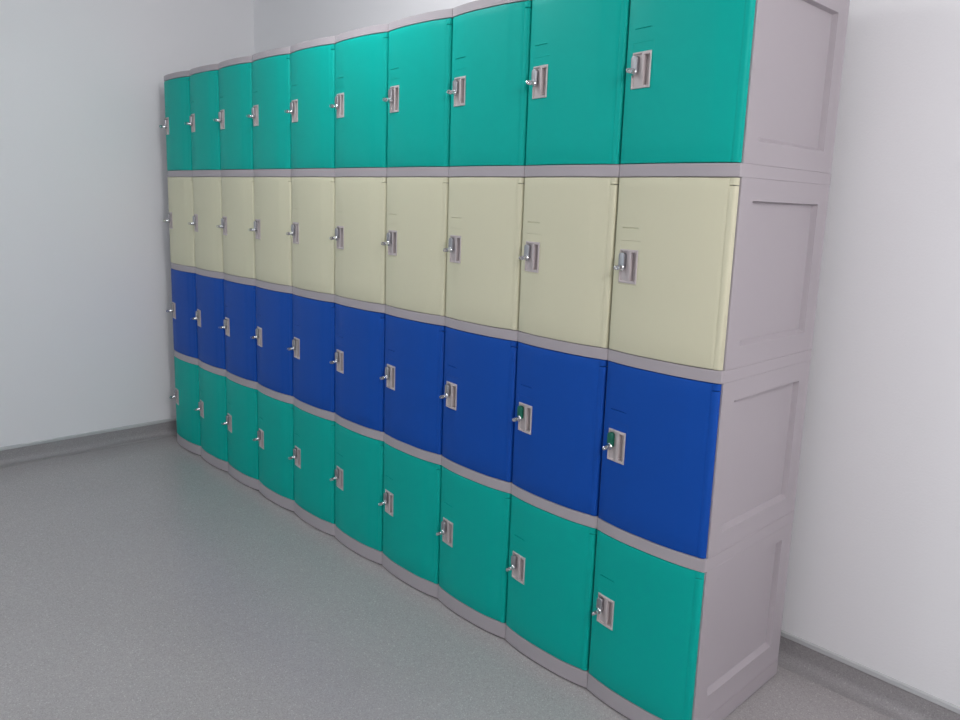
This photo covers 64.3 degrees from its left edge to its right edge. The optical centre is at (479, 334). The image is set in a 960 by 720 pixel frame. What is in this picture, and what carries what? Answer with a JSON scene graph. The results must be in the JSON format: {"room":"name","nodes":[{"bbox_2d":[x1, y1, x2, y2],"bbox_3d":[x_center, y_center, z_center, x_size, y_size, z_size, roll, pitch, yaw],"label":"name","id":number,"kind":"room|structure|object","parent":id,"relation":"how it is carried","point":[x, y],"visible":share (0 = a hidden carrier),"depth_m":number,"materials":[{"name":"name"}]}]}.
{"room":"changing room","nodes":[
{"label":"changing room","id":0,"kind":"room"},
{"bbox_2d":[0,0,253,446],"bbox_3d":[-3.357,-0.625,3.673,4.892,2.950,0.100,-7,14,-43],"label":"wall","id":1,"kind":"structure","parent":0,"point":[87,343],"depth_m":4.57,"materials":[{"name":"white paint"}]},
{"bbox_2d":[0,417,176,467],"bbox_3d":[-3.349,0.797,3.862,4.892,0.084,0.059,-7,14,-43],"label":"baseboard","id":2,"kind":"structure","parent":1,"relation":"attached to","point":[27,454],"depth_m":4.74,"materials":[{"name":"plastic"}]},
{"bbox_2d":[0,435,892,719],"bbox_3d":[-0.908,1.408,1.359,5.092,0.100,7.355,-7,14,-43],"label":"floor","id":3,"kind":"structure","parent":0,"point":[144,580],"depth_m":2.87,"materials":[{"name":"plastic"}]},
{"bbox_2d":[169,356,200,455],"bbox_3d":[-1.641,0.418,4.946,0.627,0.572,0.363,-7,14,-43],"label":"locker","id":4,"kind":"object","parent":3,"relation":"on","point":[186,392],"visible":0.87,"depth_m":4.72,"materials":[{"name":"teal plastic"}]},
{"bbox_2d":[166,268,197,364],"bbox_3d":[-1.622,-0.137,4.849,0.627,0.555,0.363,-7,14,-43],"label":"locker","id":5,"kind":"object","parent":4,"relation":"on","point":[183,284],"visible":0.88,"depth_m":4.62,"materials":[{"name":"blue plastic"}]},
{"bbox_2d":[163,177,195,272],"bbox_3d":[-1.604,-0.685,4.754,0.627,0.556,0.363,-7,14,-43],"label":"locker","id":6,"kind":"object","parent":5,"relation":"on","point":[180,189],"visible":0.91,"depth_m":4.53,"materials":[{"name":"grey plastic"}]},
{"bbox_2d":[159,71,192,176],"bbox_3d":[-1.585,-1.248,4.656,0.627,0.587,0.363,-7,14,-43],"label":"locker","id":7,"kind":"object","parent":6,"relation":"on","point":[177,84],"visible":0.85,"depth_m":4.43,"materials":[{"name":"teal plastic"}]},
{"bbox_2d":[194,366,227,471],"bbox_3d":[-1.389,0.471,4.687,0.627,0.572,0.366,-7,14,-43],"label":"locker","id":8,"kind":"object","parent":3,"relation":"on","point":[212,405],"visible":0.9,"depth_m":4.46,"materials":[{"name":"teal plastic"}]},
{"bbox_2d":[191,274,225,376],"bbox_3d":[-1.371,-0.084,4.590,0.627,0.555,0.366,-7,14,-43],"label":"locker","id":9,"kind":"object","parent":8,"relation":"on","point":[210,313],"visible":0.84,"depth_m":4.37,"materials":[{"name":"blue plastic"}]},
{"bbox_2d":[188,177,223,278],"bbox_3d":[-1.352,-0.631,4.495,0.627,0.556,0.366,-7,14,-43],"label":"locker","id":10,"kind":"object","parent":9,"relation":"on","point":[207,192],"visible":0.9,"depth_m":4.27,"materials":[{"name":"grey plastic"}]},
{"bbox_2d":[184,64,220,176],"bbox_3d":[-1.334,-1.195,4.397,0.627,0.587,0.366,-7,14,-43],"label":"locker","id":11,"kind":"object","parent":10,"relation":"on","point":[204,80],"visible":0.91,"depth_m":4.17,"materials":[{"name":"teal plastic"}]},
{"bbox_2d":[221,377,258,490],"bbox_3d":[-1.136,0.525,4.426,0.627,0.572,0.368,-7,14,-43],"label":"locker","id":12,"kind":"object","parent":3,"relation":"on","point":[241,422],"visible":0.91,"depth_m":4.20,"materials":[{"name":"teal plastic"}]},
{"bbox_2d":[219,280,257,388],"bbox_3d":[-1.117,-0.030,4.329,0.627,0.555,0.368,-7,14,-43],"label":"locker","id":13,"kind":"object","parent":12,"relation":"on","point":[239,326],"visible":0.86,"depth_m":4.11,"materials":[{"name":"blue plastic"}]},
{"bbox_2d":[216,177,255,285],"bbox_3d":[-1.099,-0.578,4.234,0.627,0.556,0.368,-7,14,-43],"label":"locker","id":14,"kind":"object","parent":13,"relation":"on","point":[238,217],"visible":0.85,"depth_m":4.01,"materials":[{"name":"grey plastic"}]},
{"bbox_2d":[213,56,255,176],"bbox_3d":[-1.080,-1.141,4.136,0.627,0.587,0.368,-7,14,-43],"label":"locker","id":15,"kind":"object","parent":14,"relation":"on","point":[235,75],"visible":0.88,"depth_m":3.91,"materials":[{"name":"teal plastic"}]},
{"bbox_2d":[252,391,293,511],"bbox_3d":[-0.881,0.579,4.163,0.627,0.572,0.371,-7,14,-43],"label":"locker","id":16,"kind":"object","parent":3,"relation":"on","point":[275,433],"visible":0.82,"depth_m":3.94,"materials":[{"name":"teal plastic"}]},
{"bbox_2d":[250,286,293,403],"bbox_3d":[-0.862,0.024,4.066,0.627,0.555,0.371,-7,14,-43],"label":"locker","id":17,"kind":"object","parent":16,"relation":"on","point":[274,309],"visible":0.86,"depth_m":3.84,"materials":[{"name":"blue plastic"}]},
{"bbox_2d":[248,177,291,292],"bbox_3d":[-0.844,-0.523,3.971,0.627,0.556,0.371,-7,14,-43],"label":"locker","id":18,"kind":"object","parent":17,"relation":"on","point":[272,195],"visible":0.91,"depth_m":3.75,"materials":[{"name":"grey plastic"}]},
{"bbox_2d":[246,47,290,176],"bbox_3d":[-0.825,-1.087,3.873,0.627,0.587,0.371,-7,14,-43],"label":"locker","id":19,"kind":"object","parent":18,"relation":"on","point":[271,84],"visible":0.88,"depth_m":3.65,"materials":[{"name":"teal plastic"}]},
{"bbox_2d":[288,405,334,535],"bbox_3d":[-0.624,0.634,3.898,0.627,0.572,0.373,-7,14,-43],"label":"locker","id":20,"kind":"object","parent":3,"relation":"on","point":[313,456],"visible":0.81,"depth_m":3.68,"materials":[{"name":"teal plastic"}]},
{"bbox_2d":[287,294,334,420],"bbox_3d":[-0.605,0.079,3.801,0.627,0.555,0.373,-7,14,-43],"label":"locker","id":21,"kind":"object","parent":20,"relation":"on","point":[313,342],"visible":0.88,"depth_m":3.58,"materials":[{"name":"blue plastic"}]},
{"bbox_2d":[286,177,335,302],"bbox_3d":[-0.587,-0.469,3.706,0.627,0.556,0.373,-7,14,-43],"label":"locker","id":22,"kind":"object","parent":21,"relation":"on","point":[313,198],"visible":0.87,"depth_m":3.49,"materials":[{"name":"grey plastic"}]},
{"bbox_2d":[284,36,335,176],"bbox_3d":[-0.568,-1.032,3.608,0.627,0.587,0.373,-7,14,-43],"label":"locker","id":23,"kind":"object","parent":22,"relation":"on","point":[312,62],"visible":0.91,"depth_m":3.39,"materials":[{"name":"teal plastic"}]},
{"bbox_2d":[330,422,383,564],"bbox_3d":[-0.365,0.689,3.632,0.627,0.572,0.376,-7,14,-43],"label":"locker","id":24,"kind":"object","parent":3,"relation":"on","point":[359,459],"visible":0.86,"depth_m":3.41,"materials":[{"name":"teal plastic"}]},
{"bbox_2d":[330,303,385,440],"bbox_3d":[-0.346,0.134,3.535,0.627,0.555,0.376,-7,14,-43],"label":"locker","id":25,"kind":"object","parent":24,"relation":"on","point":[359,362],"visible":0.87,"depth_m":3.31,"materials":[{"name":"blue plastic"}]},
{"bbox_2d":[329,177,386,312],"bbox_3d":[-0.328,-0.414,3.440,0.627,0.556,0.376,-7,14,-43],"label":"locker","id":26,"kind":"object","parent":25,"relation":"on","point":[360,202],"visible":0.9,"depth_m":3.22,"materials":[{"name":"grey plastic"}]},
{"bbox_2d":[329,24,388,176],"bbox_3d":[-0.310,-0.977,3.342,0.627,0.587,0.376,-7,14,-43],"label":"locker","id":27,"kind":"object","parent":26,"relation":"on","point":[361,54],"visible":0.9,"depth_m":3.12,"materials":[{"name":"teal plastic"}]},
{"bbox_2d":[378,442,441,597],"bbox_3d":[-0.104,0.744,3.363,0.627,0.572,0.379,-7,14,-43],"label":"locker","id":28,"kind":"object","parent":3,"relation":"on","point":[411,503],"visible":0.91,"depth_m":3.15,"materials":[{"name":"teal plastic"}]},
{"bbox_2d":[380,314,445,464],"bbox_3d":[-0.086,0.189,3.267,0.627,0.555,0.379,-7,14,-43],"label":"locker","id":29,"kind":"object","parent":28,"relation":"on","point":[414,350],"visible":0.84,"depth_m":3.05,"materials":[{"name":"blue plastic"}]},
{"bbox_2d":[381,177,449,325],"bbox_3d":[-0.068,-0.358,3.171,0.627,0.556,0.379,-7,14,-43],"label":"locker","id":30,"kind":"object","parent":29,"relation":"on","point":[417,207],"visible":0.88,"depth_m":2.95,"materials":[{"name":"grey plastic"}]},
{"bbox_2d":[383,8,453,176],"bbox_3d":[-0.049,-0.922,3.073,0.627,0.587,0.379,-7,14,-43],"label":"locker","id":31,"kind":"object","parent":30,"relation":"on","point":[420,45],"visible":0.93,"depth_m":2.86,"materials":[{"name":"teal plastic"}]},
{"bbox_2d":[436,466,511,638],"bbox_3d":[0.158,0.800,3.093,0.627,0.572,0.381,-7,14,-43],"label":"locker","id":32,"kind":"object","parent":3,"relation":"on","point":[475,519],"visible":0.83,"depth_m":2.88,"materials":[{"name":"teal plastic"}]},
{"bbox_2d":[439,326,518,492],"bbox_3d":[0.176,0.245,2.996,0.627,0.555,0.381,-7,14,-43],"label":"locker","id":33,"kind":"object","parent":32,"relation":"on","point":[480,371],"visible":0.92,"depth_m":2.78,"materials":[{"name":"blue plastic"}]},
{"bbox_2d":[443,177,525,340],"bbox_3d":[0.195,-0.302,2.901,0.627,0.556,0.381,-7,14,-43],"label":"locker","id":34,"kind":"object","parent":33,"relation":"on","point":[484,248],"visible":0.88,"depth_m":2.68,"materials":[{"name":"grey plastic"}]},
{"bbox_2d":[447,0,531,176],"bbox_3d":[0.213,-0.866,2.803,0.627,0.587,0.381,-7,14,-43],"label":"locker","id":35,"kind":"object","parent":34,"relation":"on","point":[489,92],"visible":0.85,"depth_m":2.59,"materials":[{"name":"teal plastic"}]},
{"bbox_2d":[505,495,597,687],"bbox_3d":[0.422,0.856,2.821,0.627,0.572,0.384,-7,14,-43],"label":"locker","id":36,"kind":"object","parent":3,"relation":"on","point":[551,570],"visible":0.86,"depth_m":2.60,"materials":[{"name":"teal plastic"}]},
{"bbox_2d":[511,342,608,528],"bbox_3d":[0.440,0.301,2.724,0.627,0.555,0.384,-7,14,-43],"label":"locker","id":37,"kind":"object","parent":36,"relation":"on","point":[561,396],"visible":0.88,"depth_m":2.51,"materials":[{"name":"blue plastic"}]},
{"bbox_2d":[518,177,621,359],"bbox_3d":[0.459,-0.246,2.629,0.627,0.556,0.384,-7,14,-43],"label":"locker","id":38,"kind":"object","parent":37,"relation":"on","point":[570,223],"visible":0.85,"depth_m":2.41,"materials":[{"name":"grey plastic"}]},
{"bbox_2d":[525,0,630,176],"bbox_3d":[0.477,-0.810,2.531,0.627,0.587,0.384,-7,14,-43],"label":"locker","id":39,"kind":"object","parent":38,"relation":"on","point":[576,82],"visible":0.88,"depth_m":2.32,"materials":[{"name":"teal plastic"}]},
{"bbox_2d":[587,521,792,719],"bbox_3d":[0.688,0.913,2.547,0.627,0.572,0.386,-7,14,-43],"label":"locker","id":40,"kind":"object","parent":3,"relation":"on","point":[669,641],"visible":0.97,"depth_m":2.37,"materials":[{"name":"plastic"}]},
{"bbox_2d":[597,360,810,572],"bbox_3d":[0.706,0.358,2.450,0.627,0.555,0.386,-7,14,-43],"label":"locker","id":41,"kind":"object","parent":40,"relation":"on","point":[695,474],"visible":0.92,"depth_m":2.27,"materials":[{"name":"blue plastic"}]},
{"bbox_2d":[608,177,829,383],"bbox_3d":[0.725,-0.190,2.355,0.627,0.556,0.386,-7,14,-43],"label":"locker","id":42,"kind":"object","parent":41,"relation":"on","point":[716,279],"visible":1,"depth_m":2.17,"materials":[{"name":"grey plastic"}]},
{"bbox_2d":[619,0,849,184],"bbox_3d":[0.743,-0.753,2.257,0.627,0.587,0.386,-7,14,-43],"label":"locker","id":43,"kind":"object","parent":42,"relation":"on","point":[714,88],"visible":0.99,"depth_m":2.09,"materials":[{"name":"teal plastic"}]},
{"bbox_2d":[253,0,959,706],"bbox_3d":[0.949,-0.331,2.803,0.100,2.950,7.355,-7,14,-43],"label":"wall","id":44,"kind":"structure","parent":0,"point":[873,581],"depth_m":2.43,"materials":[{"name":"white paint"}]},
{"bbox_2d":[778,630,959,719],"bbox_3d":[0.845,1.088,2.995,0.059,0.084,7.155,-7,14,-43],"label":"baseboard","id":45,"kind":"structure","parent":44,"relation":"attached to","point":[896,703],"depth_m":2.58,"materials":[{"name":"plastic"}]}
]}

